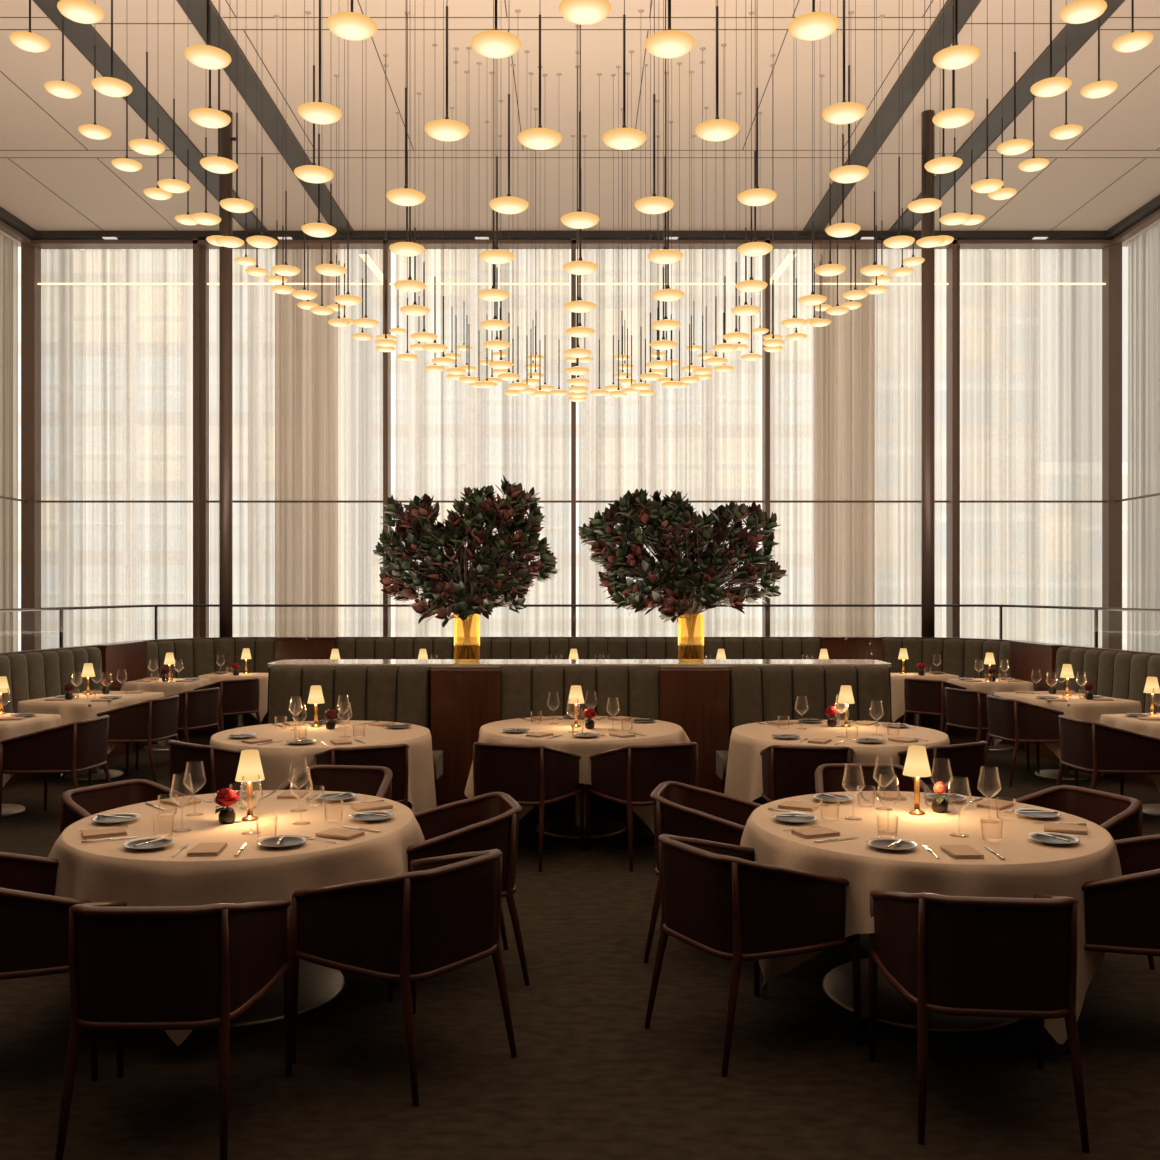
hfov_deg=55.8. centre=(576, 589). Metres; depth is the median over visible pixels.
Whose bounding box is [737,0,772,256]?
pendant light
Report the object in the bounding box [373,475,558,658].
branches
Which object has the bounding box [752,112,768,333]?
pendant light
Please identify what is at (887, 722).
tumbler
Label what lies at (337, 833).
napkin
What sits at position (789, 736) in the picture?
bread plate
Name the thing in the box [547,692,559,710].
bowl
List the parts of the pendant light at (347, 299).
rod, lamp shade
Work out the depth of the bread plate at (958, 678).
12.37 m
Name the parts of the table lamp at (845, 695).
stem, lamp shade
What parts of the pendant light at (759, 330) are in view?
rod, lamp shade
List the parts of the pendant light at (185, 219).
lamp shade, rod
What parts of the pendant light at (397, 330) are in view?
lamp shade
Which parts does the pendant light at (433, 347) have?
rod, lamp shade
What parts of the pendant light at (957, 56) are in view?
rod, lamp shade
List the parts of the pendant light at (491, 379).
rod, lamp shade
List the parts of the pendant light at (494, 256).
rod, lamp shade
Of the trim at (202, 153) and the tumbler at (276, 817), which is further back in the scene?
the trim at (202, 153)
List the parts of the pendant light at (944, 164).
rod, lamp shade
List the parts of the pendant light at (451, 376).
lamp shade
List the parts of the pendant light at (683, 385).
rod, lamp shade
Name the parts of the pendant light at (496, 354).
lamp shade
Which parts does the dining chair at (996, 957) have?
leg, leg, seat frame, backrest, rail, leg, leg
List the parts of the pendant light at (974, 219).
rod, lamp shade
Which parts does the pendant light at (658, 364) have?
lamp shade, rod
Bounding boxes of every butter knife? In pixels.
[97,815,132,817]
[134,837,165,846]
[276,835,282,845]
[326,792,350,798]
[357,813,387,816]
[776,815,812,816]
[821,793,847,799]
[886,839,900,847]
[1018,811,1057,812]
[1037,832,1069,841]
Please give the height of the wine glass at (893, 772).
0.239 m
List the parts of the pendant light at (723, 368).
rod, lamp shade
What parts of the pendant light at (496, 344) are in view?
rod, lamp shade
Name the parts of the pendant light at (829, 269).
rod, lamp shade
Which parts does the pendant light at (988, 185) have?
rod, lamp shade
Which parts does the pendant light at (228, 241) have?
rod, lamp shade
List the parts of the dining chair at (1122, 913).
leg, rail, seat frame, backrest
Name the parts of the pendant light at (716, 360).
rod, lamp shade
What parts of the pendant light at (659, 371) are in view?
lamp shade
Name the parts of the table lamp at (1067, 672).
stem, lamp shade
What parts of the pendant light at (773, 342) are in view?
rod, lamp shade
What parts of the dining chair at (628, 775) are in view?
leg, seat frame, leg, backrest, rail, leg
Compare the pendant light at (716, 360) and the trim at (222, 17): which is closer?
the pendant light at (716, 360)
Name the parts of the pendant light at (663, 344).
rod, lamp shade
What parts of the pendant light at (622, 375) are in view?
rod, lamp shade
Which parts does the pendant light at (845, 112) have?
rod, lamp shade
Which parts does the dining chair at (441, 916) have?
leg, seat frame, rail, backrest, leg, leg, leg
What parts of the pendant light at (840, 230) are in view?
rod, lamp shade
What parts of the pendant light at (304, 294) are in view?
rod, lamp shade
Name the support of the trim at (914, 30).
attached to the ceiling
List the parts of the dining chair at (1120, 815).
rail, backrest, leg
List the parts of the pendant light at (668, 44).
rod, lamp shade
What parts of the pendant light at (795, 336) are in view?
rod, lamp shade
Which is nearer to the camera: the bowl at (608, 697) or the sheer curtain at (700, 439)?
the bowl at (608, 697)
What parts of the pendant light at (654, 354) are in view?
lamp shade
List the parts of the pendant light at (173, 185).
lamp shade, rod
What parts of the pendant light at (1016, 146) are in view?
rod, lamp shade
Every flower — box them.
[63,683,77,693]
[99,678,113,688]
[160,668,171,676]
[214,788,245,813]
[231,663,240,670]
[323,708,340,721]
[582,708,597,721]
[823,706,839,719]
[916,663,925,670]
[923,781,952,802]
[986,668,997,675]
[1044,678,1058,688]
[1081,683,1094,693]
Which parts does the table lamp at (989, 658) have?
lamp shade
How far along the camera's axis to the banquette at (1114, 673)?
11.01 m
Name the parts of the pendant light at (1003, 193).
rod, lamp shade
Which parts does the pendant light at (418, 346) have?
lamp shade, rod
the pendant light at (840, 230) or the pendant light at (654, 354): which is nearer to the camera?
the pendant light at (840, 230)
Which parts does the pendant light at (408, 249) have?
rod, lamp shade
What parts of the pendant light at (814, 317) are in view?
lamp shade, rod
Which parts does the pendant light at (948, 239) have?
rod, lamp shade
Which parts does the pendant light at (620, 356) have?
rod, lamp shade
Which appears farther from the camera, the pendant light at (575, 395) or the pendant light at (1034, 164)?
the pendant light at (575, 395)
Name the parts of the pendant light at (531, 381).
lamp shade, rod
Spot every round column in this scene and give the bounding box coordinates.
[219,110,232,636]
[921,110,934,636]
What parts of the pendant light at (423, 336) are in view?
rod, lamp shade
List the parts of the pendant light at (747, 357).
rod, lamp shade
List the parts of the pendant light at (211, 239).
lamp shade, rod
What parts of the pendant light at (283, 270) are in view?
rod, lamp shade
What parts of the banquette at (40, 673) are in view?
rail, channelled backrest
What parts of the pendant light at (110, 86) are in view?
rod, lamp shade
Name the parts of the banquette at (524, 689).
channelled backrest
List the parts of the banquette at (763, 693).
seat, panel, channelled backrest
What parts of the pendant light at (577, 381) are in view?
lamp shade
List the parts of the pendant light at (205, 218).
rod, lamp shade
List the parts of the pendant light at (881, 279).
rod, lamp shade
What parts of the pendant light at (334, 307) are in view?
rod, lamp shade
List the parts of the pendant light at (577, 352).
rod, lamp shade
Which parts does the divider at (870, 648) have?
rail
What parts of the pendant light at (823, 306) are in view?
lamp shade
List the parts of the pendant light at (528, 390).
rod, lamp shade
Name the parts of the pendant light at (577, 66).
lamp shade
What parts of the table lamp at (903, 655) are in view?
stem, lamp shade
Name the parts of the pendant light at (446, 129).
rod, lamp shade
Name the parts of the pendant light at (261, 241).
rod, lamp shade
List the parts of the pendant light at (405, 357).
rod, lamp shade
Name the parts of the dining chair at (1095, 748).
leg, leg, rail, backrest, seat frame, leg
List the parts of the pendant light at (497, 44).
rod, lamp shade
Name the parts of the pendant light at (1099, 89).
rod, lamp shade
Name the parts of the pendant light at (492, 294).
rod, lamp shade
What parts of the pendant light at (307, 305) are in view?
rod, lamp shade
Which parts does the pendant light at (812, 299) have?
rod, lamp shade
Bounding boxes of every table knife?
[81,836,138,842]
[145,802,165,809]
[234,843,246,855]
[339,800,383,804]
[341,826,379,831]
[768,808,812,814]
[814,837,857,841]
[959,798,982,804]
[984,846,1004,859]
[1032,822,1086,824]
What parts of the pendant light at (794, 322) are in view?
rod, lamp shade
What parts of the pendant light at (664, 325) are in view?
rod, lamp shade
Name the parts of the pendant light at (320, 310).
rod, lamp shade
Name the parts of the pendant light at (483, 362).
lamp shade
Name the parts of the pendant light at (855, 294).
rod, lamp shade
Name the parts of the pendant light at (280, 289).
rod, lamp shade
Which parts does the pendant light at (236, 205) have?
rod, lamp shade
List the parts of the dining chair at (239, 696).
leg, rail, backrest, leg, seat frame, leg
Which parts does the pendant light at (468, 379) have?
rod, lamp shade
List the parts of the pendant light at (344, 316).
rod, lamp shade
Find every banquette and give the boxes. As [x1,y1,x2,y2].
[0,645,132,786]
[135,637,274,738]
[267,666,442,808]
[336,637,820,658]
[500,666,659,816]
[716,666,891,804]
[882,637,1021,738]
[1025,645,1159,786]
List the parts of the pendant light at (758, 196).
rod, lamp shade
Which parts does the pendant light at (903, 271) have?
rod, lamp shade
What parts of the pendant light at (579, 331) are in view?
lamp shade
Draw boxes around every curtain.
[0,233,17,652]
[41,249,192,648]
[210,249,382,636]
[275,249,337,636]
[395,249,569,636]
[578,249,758,636]
[770,249,941,636]
[814,249,874,636]
[960,249,1101,647]
[1127,222,1159,652]
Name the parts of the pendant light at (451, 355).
lamp shade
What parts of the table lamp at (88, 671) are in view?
stem, lamp shade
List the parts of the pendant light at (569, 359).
lamp shade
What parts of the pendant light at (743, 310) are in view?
rod, lamp shade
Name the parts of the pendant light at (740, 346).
lamp shade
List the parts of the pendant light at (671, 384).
rod, lamp shade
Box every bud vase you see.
[65,692,72,699]
[102,687,108,693]
[162,676,168,681]
[218,807,235,823]
[233,670,238,675]
[326,720,335,728]
[585,720,594,728]
[827,718,836,726]
[918,670,923,675]
[932,797,947,812]
[989,676,995,681]
[1049,687,1056,693]
[1085,692,1092,699]
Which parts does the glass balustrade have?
post, post, handrail, post, post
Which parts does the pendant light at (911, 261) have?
rod, lamp shade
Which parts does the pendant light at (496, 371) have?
lamp shade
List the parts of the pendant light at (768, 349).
lamp shade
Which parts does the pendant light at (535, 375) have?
rod, lamp shade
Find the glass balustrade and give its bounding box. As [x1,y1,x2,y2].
[0,604,1159,647]
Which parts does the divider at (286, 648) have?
rail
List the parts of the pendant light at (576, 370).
rod, lamp shade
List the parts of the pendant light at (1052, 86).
rod, lamp shade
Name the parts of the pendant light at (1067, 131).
rod, lamp shade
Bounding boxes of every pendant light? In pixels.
[9,0,50,52]
[44,15,81,98]
[57,0,104,23]
[78,46,111,139]
[91,0,132,96]
[111,96,141,171]
[129,52,164,154]
[143,118,171,199]
[157,99,189,192]
[175,150,197,224]
[184,0,230,69]
[189,6,230,128]
[191,137,220,224]
[200,69,237,173]
[206,174,223,246]
[215,173,244,247]
[220,112,253,212]
[234,199,255,265]
[245,208,268,275]
[246,157,277,248]
[266,15,287,283]
[271,191,300,275]
[271,225,294,293]
[291,0,317,299]
[294,65,333,182]
[297,0,341,124]
[297,11,318,309]
[301,134,336,237]
[310,245,333,314]
[315,183,346,275]
[326,0,376,40]
[327,74,345,310]
[328,261,349,326]
[334,221,361,304]
[337,39,353,325]
[352,40,372,340]
[353,251,378,327]
[375,280,396,346]
[376,54,394,351]
[376,64,395,339]
[386,88,425,205]
[389,112,406,333]
[389,151,424,256]
[394,206,425,291]
[397,12,417,360]
[400,228,429,315]
[410,92,423,349]
[411,262,436,341]
[422,276,447,351]
[425,6,468,141]
[425,44,444,371]
[432,0,454,364]
[444,107,460,358]
[446,47,465,374]
[446,61,465,379]
[457,343,471,350]
[458,71,476,371]
[459,47,478,382]
[469,62,481,387]
[471,0,520,58]
[477,0,509,301]
[477,329,496,387]
[479,156,514,263]
[480,121,490,365]
[480,241,509,330]
[483,72,501,382]
[483,267,510,349]
[488,301,513,368]
[489,94,528,213]
[493,100,507,374]
[493,135,507,357]
[498,312,520,380]
[503,64,521,395]
[507,9,528,389]
[517,50,536,393]
[518,15,561,149]
[522,72,538,384]
[525,361,538,368]
[528,108,543,378]
[528,352,543,360]
[531,66,549,396]
[536,74,553,390]
[550,73,567,395]
[559,0,610,24]
[561,111,598,228]
[563,25,597,274]
[564,229,595,312]
[564,276,591,357]
[564,300,589,374]
[565,135,575,362]
[565,313,594,336]
[566,358,589,385]
[568,25,587,392]
[568,51,587,397]
[568,65,586,401]
[579,135,592,362]
[590,73,608,395]
[602,0,646,149]
[604,74,622,390]
[609,66,626,396]
[614,108,630,378]
[614,311,629,360]
[617,320,632,368]
[619,72,636,384]
[622,50,640,393]
[630,9,651,389]
[634,0,673,213]
[637,64,654,395]
[639,0,661,380]
[645,0,694,58]
[646,300,670,368]
[647,0,682,263]
[648,100,665,373]
[650,0,676,349]
[651,135,665,357]
[651,241,680,330]
[652,211,683,300]
[657,72,675,383]
[662,330,681,387]
[665,121,678,365]
[677,62,688,387]
[680,52,699,382]
[682,71,700,371]
[686,135,701,350]
[693,47,712,374]
[693,61,711,379]
[695,0,739,141]
[697,107,714,358]
[704,296,727,364]
[712,276,737,351]
[714,44,733,371]
[723,262,749,341]
[731,228,760,315]
[735,0,767,291]
[735,92,747,349]
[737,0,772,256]
[737,88,776,205]
[741,12,761,360]
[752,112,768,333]
[762,280,784,346]
[763,54,782,351]
[763,64,781,339]
[781,251,806,327]
[786,38,806,340]
[788,0,838,40]
[798,41,826,304]
[806,41,818,325]
[809,261,830,326]
[812,74,831,310]
[814,183,845,275]
[822,0,866,124]
[825,0,849,314]
[825,134,860,237]
[829,65,868,182]
[840,11,861,309]
[842,0,868,299]
[860,0,888,275]
[865,0,887,293]
[871,15,892,283]
[883,157,914,248]
[891,0,913,275]
[903,199,924,265]
[907,0,941,212]
[916,0,944,247]
[924,0,962,173]
[932,0,974,128]
[933,0,979,69]
[937,174,953,246]
[939,137,969,224]
[963,150,984,224]
[971,0,1003,192]
[988,0,1016,199]
[997,52,1032,154]
[1018,0,1048,171]
[1030,0,1071,96]
[1049,46,1082,139]
[1059,0,1106,23]
[1080,16,1117,98]
[1112,0,1153,52]
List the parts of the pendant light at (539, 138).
rod, lamp shade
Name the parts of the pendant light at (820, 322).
lamp shade, rod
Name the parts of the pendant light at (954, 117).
rod, lamp shade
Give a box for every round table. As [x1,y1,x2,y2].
[205,958,344,1028]
[535,784,626,838]
[822,958,1022,1033]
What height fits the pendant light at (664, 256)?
4.173 m
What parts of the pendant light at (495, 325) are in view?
rod, lamp shade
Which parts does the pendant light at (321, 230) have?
rod, lamp shade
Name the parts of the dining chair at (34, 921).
seat frame, backrest, rail, leg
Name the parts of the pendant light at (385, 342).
rod, lamp shade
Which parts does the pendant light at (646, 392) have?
rod, lamp shade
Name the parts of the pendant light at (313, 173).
rod, lamp shade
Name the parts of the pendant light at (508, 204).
rod, lamp shade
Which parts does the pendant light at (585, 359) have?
lamp shade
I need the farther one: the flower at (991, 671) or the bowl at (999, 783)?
the flower at (991, 671)
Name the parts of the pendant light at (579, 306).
rod, lamp shade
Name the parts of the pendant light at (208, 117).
rod, lamp shade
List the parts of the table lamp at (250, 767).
stem, lamp shade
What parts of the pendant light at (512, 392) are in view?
lamp shade, rod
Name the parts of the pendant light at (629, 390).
rod, lamp shade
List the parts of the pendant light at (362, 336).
rod, lamp shade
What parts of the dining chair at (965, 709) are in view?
leg, backrest, seat frame, rail, leg, leg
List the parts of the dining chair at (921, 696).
leg, seat frame, leg, backrest, rail, leg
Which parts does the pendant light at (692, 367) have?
rod, lamp shade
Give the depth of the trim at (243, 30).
13.64 m
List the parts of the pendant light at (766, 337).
rod, lamp shade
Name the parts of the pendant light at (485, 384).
rod, lamp shade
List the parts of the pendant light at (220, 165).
rod, lamp shade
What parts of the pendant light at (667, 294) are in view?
rod, lamp shade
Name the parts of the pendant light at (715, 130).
rod, lamp shade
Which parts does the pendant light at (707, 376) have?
lamp shade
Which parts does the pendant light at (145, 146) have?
rod, lamp shade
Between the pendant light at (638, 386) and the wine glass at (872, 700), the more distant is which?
the pendant light at (638, 386)
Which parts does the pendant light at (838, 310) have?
rod, lamp shade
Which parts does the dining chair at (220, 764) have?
leg, rail, leg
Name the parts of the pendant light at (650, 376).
rod, lamp shade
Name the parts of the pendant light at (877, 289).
rod, lamp shade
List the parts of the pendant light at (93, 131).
rod, lamp shade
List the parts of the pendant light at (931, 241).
rod, lamp shade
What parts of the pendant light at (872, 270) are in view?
rod, lamp shade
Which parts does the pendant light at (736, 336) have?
rod, lamp shade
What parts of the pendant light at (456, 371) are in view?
rod, lamp shade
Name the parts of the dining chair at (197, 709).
leg, leg, leg, rail, seat frame, backrest, leg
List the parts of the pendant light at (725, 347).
rod, lamp shade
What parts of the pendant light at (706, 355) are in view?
lamp shade, rod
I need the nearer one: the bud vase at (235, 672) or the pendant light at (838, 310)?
the pendant light at (838, 310)
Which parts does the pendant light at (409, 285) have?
rod, lamp shade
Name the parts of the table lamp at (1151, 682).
lamp shade, stem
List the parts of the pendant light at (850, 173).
rod, lamp shade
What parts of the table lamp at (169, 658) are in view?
stem, lamp shade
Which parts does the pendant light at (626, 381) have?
rod, lamp shade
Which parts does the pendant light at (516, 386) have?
rod, lamp shade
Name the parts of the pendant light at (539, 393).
rod, lamp shade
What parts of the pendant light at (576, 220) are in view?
rod, lamp shade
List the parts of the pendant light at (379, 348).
lamp shade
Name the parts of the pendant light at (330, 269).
rod, lamp shade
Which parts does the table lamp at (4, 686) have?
stem, lamp shade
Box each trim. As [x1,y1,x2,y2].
[0,17,47,17]
[0,29,58,29]
[0,71,87,149]
[0,150,170,150]
[0,157,176,157]
[0,206,36,235]
[0,220,30,243]
[0,496,26,501]
[8,158,103,230]
[21,243,40,650]
[24,240,1119,248]
[26,231,1116,239]
[32,0,267,232]
[35,0,265,231]
[37,501,1105,502]
[38,283,1105,284]
[94,23,191,23]
[97,158,177,230]
[176,0,353,232]
[178,0,351,231]
[193,238,208,637]
[202,153,279,153]
[222,17,935,17]
[230,29,928,29]
[243,30,312,146]
[305,150,852,150]
[309,157,847,157]
[359,254,390,284]
[371,37,413,149]
[383,238,390,636]
[508,30,523,149]
[571,238,575,636]
[635,30,648,128]
[742,30,787,149]
[762,238,769,636]
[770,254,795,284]
[802,0,980,232]
[804,0,978,231]
[844,30,914,146]
[877,153,953,153]
[888,0,1124,232]
[890,0,1122,231]
[946,238,959,637]
[966,23,1067,23]
[976,158,1056,230]
[979,157,1159,157]
[988,150,1159,150]
[1050,158,1145,230]
[1066,65,1159,149]
[1100,29,1159,29]
[1102,243,1121,649]
[1106,195,1159,235]
[1110,17,1159,17]
[1112,209,1159,243]
[1116,493,1159,501]
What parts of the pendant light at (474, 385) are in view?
lamp shade, rod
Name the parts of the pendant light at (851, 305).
rod, lamp shade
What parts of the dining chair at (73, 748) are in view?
leg, leg, seat frame, rail, backrest, leg, leg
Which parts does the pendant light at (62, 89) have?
rod, lamp shade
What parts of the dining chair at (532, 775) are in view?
leg, rail, backrest, leg, seat frame, leg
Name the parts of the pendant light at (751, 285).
rod, lamp shade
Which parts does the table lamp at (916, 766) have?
stem, lamp shade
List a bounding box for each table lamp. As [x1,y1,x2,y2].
[0,676,9,714]
[81,663,94,694]
[164,653,174,679]
[235,750,264,821]
[241,648,250,673]
[307,685,324,727]
[330,649,339,658]
[418,649,427,658]
[569,649,578,658]
[569,685,583,727]
[716,649,725,658]
[819,649,828,658]
[838,685,854,727]
[898,648,908,673]
[903,745,930,815]
[984,653,994,679]
[1060,664,1073,696]
[1143,677,1159,714]
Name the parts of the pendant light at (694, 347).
rod, lamp shade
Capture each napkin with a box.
[0,717,24,719]
[44,698,65,700]
[81,826,127,838]
[91,698,112,701]
[124,691,143,692]
[135,680,153,681]
[160,796,200,806]
[176,680,193,681]
[187,842,227,855]
[241,738,272,743]
[277,790,305,798]
[283,721,304,725]
[315,828,364,839]
[330,739,351,744]
[350,801,392,811]
[368,721,394,725]
[526,732,552,737]
[530,716,553,720]
[608,716,631,720]
[609,732,635,737]
[767,720,792,724]
[777,801,819,810]
[791,827,840,838]
[808,738,831,743]
[855,720,877,724]
[875,791,906,799]
[888,737,918,742]
[939,845,983,858]
[964,680,981,681]
[976,799,1013,809]
[1004,680,1022,681]
[1014,691,1033,692]
[1043,823,1087,834]
[1046,698,1066,701]
[1092,698,1113,700]
[1137,717,1159,719]
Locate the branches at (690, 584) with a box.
[578,488,786,658]
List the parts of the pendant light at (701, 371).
rod, lamp shade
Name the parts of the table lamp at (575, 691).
stem, lamp shade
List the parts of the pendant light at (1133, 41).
rod, lamp shade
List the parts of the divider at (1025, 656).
rail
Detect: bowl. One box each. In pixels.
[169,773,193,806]
[183,761,205,791]
[239,775,263,808]
[287,758,308,787]
[289,697,302,715]
[290,768,312,799]
[292,703,306,722]
[337,695,349,713]
[338,702,351,721]
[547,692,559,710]
[566,698,579,717]
[585,691,597,707]
[606,697,619,715]
[795,696,808,714]
[835,702,848,721]
[842,764,864,795]
[869,700,883,719]
[873,757,894,786]
[876,774,900,807]
[930,758,952,785]
[947,777,971,810]
[977,766,1000,797]
[1076,672,1086,685]
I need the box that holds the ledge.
[268,659,890,669]
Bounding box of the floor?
[0,734,1159,1159]
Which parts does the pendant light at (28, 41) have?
rod, lamp shade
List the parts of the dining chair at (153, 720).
leg, leg, backrest, rail, seat frame, leg, leg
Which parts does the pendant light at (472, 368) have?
rod, lamp shade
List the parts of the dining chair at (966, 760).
leg, rail, leg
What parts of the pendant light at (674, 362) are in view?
lamp shade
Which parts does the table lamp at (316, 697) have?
stem, lamp shade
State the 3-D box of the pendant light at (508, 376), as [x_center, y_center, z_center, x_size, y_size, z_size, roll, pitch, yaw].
[-0.686,-4.210,11.054,0.233,4.180,0.233,0,0,0]
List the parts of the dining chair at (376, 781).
backrest, leg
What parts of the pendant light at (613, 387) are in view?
rod, lamp shade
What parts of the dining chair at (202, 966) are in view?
leg, leg, rail, backrest, seat frame, leg, leg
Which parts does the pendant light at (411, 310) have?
rod, lamp shade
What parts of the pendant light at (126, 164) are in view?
lamp shade, rod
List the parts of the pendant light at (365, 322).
rod, lamp shade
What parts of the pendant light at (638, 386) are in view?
rod, lamp shade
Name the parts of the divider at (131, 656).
rail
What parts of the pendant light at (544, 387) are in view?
rod, lamp shade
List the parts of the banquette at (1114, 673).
channelled backrest, rail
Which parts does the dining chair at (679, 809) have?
leg, backrest, rail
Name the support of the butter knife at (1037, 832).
on the bread plate at (1036, 836)
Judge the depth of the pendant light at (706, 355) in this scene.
14.29 m
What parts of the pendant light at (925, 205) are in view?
lamp shade, rod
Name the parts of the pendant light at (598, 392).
rod, lamp shade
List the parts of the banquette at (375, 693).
channelled backrest, panel, seat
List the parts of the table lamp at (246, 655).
lamp shade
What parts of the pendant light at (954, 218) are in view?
lamp shade, rod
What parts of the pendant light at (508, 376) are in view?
rod, lamp shade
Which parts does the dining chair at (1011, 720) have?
leg, leg, seat frame, backrest, rail, leg, leg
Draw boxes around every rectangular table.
[1,804,25,816]
[17,694,164,780]
[143,738,170,750]
[237,714,243,727]
[914,713,920,726]
[986,731,1013,750]
[993,694,1140,780]
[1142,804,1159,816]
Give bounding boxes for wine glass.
[71,672,82,696]
[91,669,101,693]
[116,669,126,693]
[169,773,193,831]
[183,761,205,816]
[239,775,263,834]
[287,758,308,811]
[289,697,302,729]
[290,768,312,824]
[292,703,306,738]
[337,695,349,727]
[338,702,351,737]
[547,692,559,723]
[566,698,579,732]
[585,691,597,722]
[606,697,619,730]
[795,696,808,728]
[835,702,848,737]
[842,764,864,819]
[869,700,883,735]
[873,757,894,810]
[876,774,900,833]
[930,758,952,812]
[947,777,971,837]
[977,766,1000,822]
[1031,669,1041,693]
[1056,669,1065,693]
[1076,672,1086,696]
[1151,688,1158,716]
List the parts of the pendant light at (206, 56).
lamp shade, rod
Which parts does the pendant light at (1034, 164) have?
lamp shade, rod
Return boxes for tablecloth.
[0,713,62,786]
[17,691,165,753]
[48,790,424,1045]
[120,678,209,696]
[198,673,267,720]
[210,720,436,812]
[464,716,689,833]
[724,720,949,801]
[740,791,1121,1044]
[889,673,958,721]
[940,678,1033,718]
[993,691,1141,760]
[1100,713,1159,791]
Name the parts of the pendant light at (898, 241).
rod, lamp shade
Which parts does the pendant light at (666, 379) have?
lamp shade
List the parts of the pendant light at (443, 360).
rod, lamp shade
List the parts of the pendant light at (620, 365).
rod, lamp shade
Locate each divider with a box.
[96,641,147,690]
[275,637,336,660]
[430,668,500,804]
[659,668,729,791]
[820,637,882,660]
[1009,641,1060,690]
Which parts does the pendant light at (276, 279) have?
rod, lamp shade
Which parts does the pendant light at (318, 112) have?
lamp shade, rod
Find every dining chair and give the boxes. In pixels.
[0,715,110,826]
[0,852,97,1080]
[55,899,291,1159]
[60,779,187,834]
[88,695,179,786]
[136,687,219,768]
[168,740,246,795]
[187,678,260,738]
[276,765,392,799]
[291,849,516,1106]
[314,744,408,807]
[388,792,529,1002]
[473,742,583,871]
[586,742,697,871]
[643,781,777,976]
[644,834,860,1076]
[758,745,854,804]
[815,763,932,793]
[869,890,1089,1152]
[898,741,987,797]
[903,678,976,741]
[944,687,1028,768]
[986,695,1077,786]
[1012,785,1154,969]
[1056,715,1159,795]
[1066,834,1159,1054]
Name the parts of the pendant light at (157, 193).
lamp shade, rod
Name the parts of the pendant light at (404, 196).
rod, lamp shade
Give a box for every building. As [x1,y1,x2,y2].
[18,247,274,650]
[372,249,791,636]
[878,249,1034,636]
[1122,462,1125,649]
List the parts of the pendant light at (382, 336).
lamp shade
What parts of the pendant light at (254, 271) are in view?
rod, lamp shade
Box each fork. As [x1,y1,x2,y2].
[79,825,127,830]
[172,844,188,855]
[303,836,335,842]
[784,825,821,829]
[923,846,937,857]
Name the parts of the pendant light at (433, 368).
lamp shade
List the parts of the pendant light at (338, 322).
rod, lamp shade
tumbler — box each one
[152,813,174,836]
[158,794,177,815]
[229,783,246,803]
[256,815,277,838]
[275,716,286,728]
[306,785,323,806]
[324,800,343,822]
[353,724,364,737]
[530,711,541,723]
[621,718,632,730]
[778,716,789,728]
[820,798,839,820]
[845,725,858,739]
[857,785,875,806]
[877,814,898,837]
[887,722,899,735]
[924,785,942,805]
[981,817,1002,841]
[995,797,1015,819]
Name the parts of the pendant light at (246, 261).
lamp shade, rod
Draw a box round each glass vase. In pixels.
[454,614,479,661]
[678,614,703,661]
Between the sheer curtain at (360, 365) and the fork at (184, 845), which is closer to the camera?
the fork at (184, 845)
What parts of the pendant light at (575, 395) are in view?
lamp shade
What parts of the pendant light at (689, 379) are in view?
rod, lamp shade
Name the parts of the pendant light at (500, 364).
rod, lamp shade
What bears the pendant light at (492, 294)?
hanging from the ceiling
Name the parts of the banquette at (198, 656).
rail, channelled backrest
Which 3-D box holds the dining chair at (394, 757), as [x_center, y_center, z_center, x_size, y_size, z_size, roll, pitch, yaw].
[-1.412,1.378,7.164,0.640,0.788,0.635,0,0,-25]
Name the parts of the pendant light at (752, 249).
rod, lamp shade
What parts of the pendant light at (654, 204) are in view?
rod, lamp shade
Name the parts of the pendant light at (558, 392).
rod, lamp shade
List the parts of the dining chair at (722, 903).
leg, leg, rail, leg, backrest, seat frame, leg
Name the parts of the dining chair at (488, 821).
leg, backrest, rail, leg, seat frame, leg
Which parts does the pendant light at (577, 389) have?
lamp shade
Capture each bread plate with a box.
[11,713,36,716]
[54,695,76,697]
[91,813,139,823]
[100,696,121,698]
[122,837,175,849]
[182,678,199,679]
[212,671,225,673]
[215,790,255,798]
[228,733,256,738]
[256,835,306,847]
[286,739,315,744]
[316,792,356,801]
[318,719,341,723]
[350,811,393,821]
[385,724,410,728]
[502,728,529,732]
[562,714,582,718]
[572,732,599,737]
[630,718,654,722]
[772,734,800,738]
[772,812,816,823]
[797,719,822,722]
[812,793,852,802]
[855,738,884,743]
[866,838,917,850]
[882,723,908,727]
[926,793,967,801]
[931,671,944,673]
[958,678,975,679]
[998,677,1015,679]
[1015,808,1060,818]
[1027,832,1079,844]
[1036,696,1058,698]
[1081,695,1103,697]
[1124,713,1150,716]
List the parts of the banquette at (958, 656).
channelled backrest, rail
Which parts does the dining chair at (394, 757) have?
leg, rail, leg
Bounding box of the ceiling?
[0,0,1159,246]
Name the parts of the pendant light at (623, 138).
rod, lamp shade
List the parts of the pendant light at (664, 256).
rod, lamp shade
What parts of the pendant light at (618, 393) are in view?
lamp shade, rod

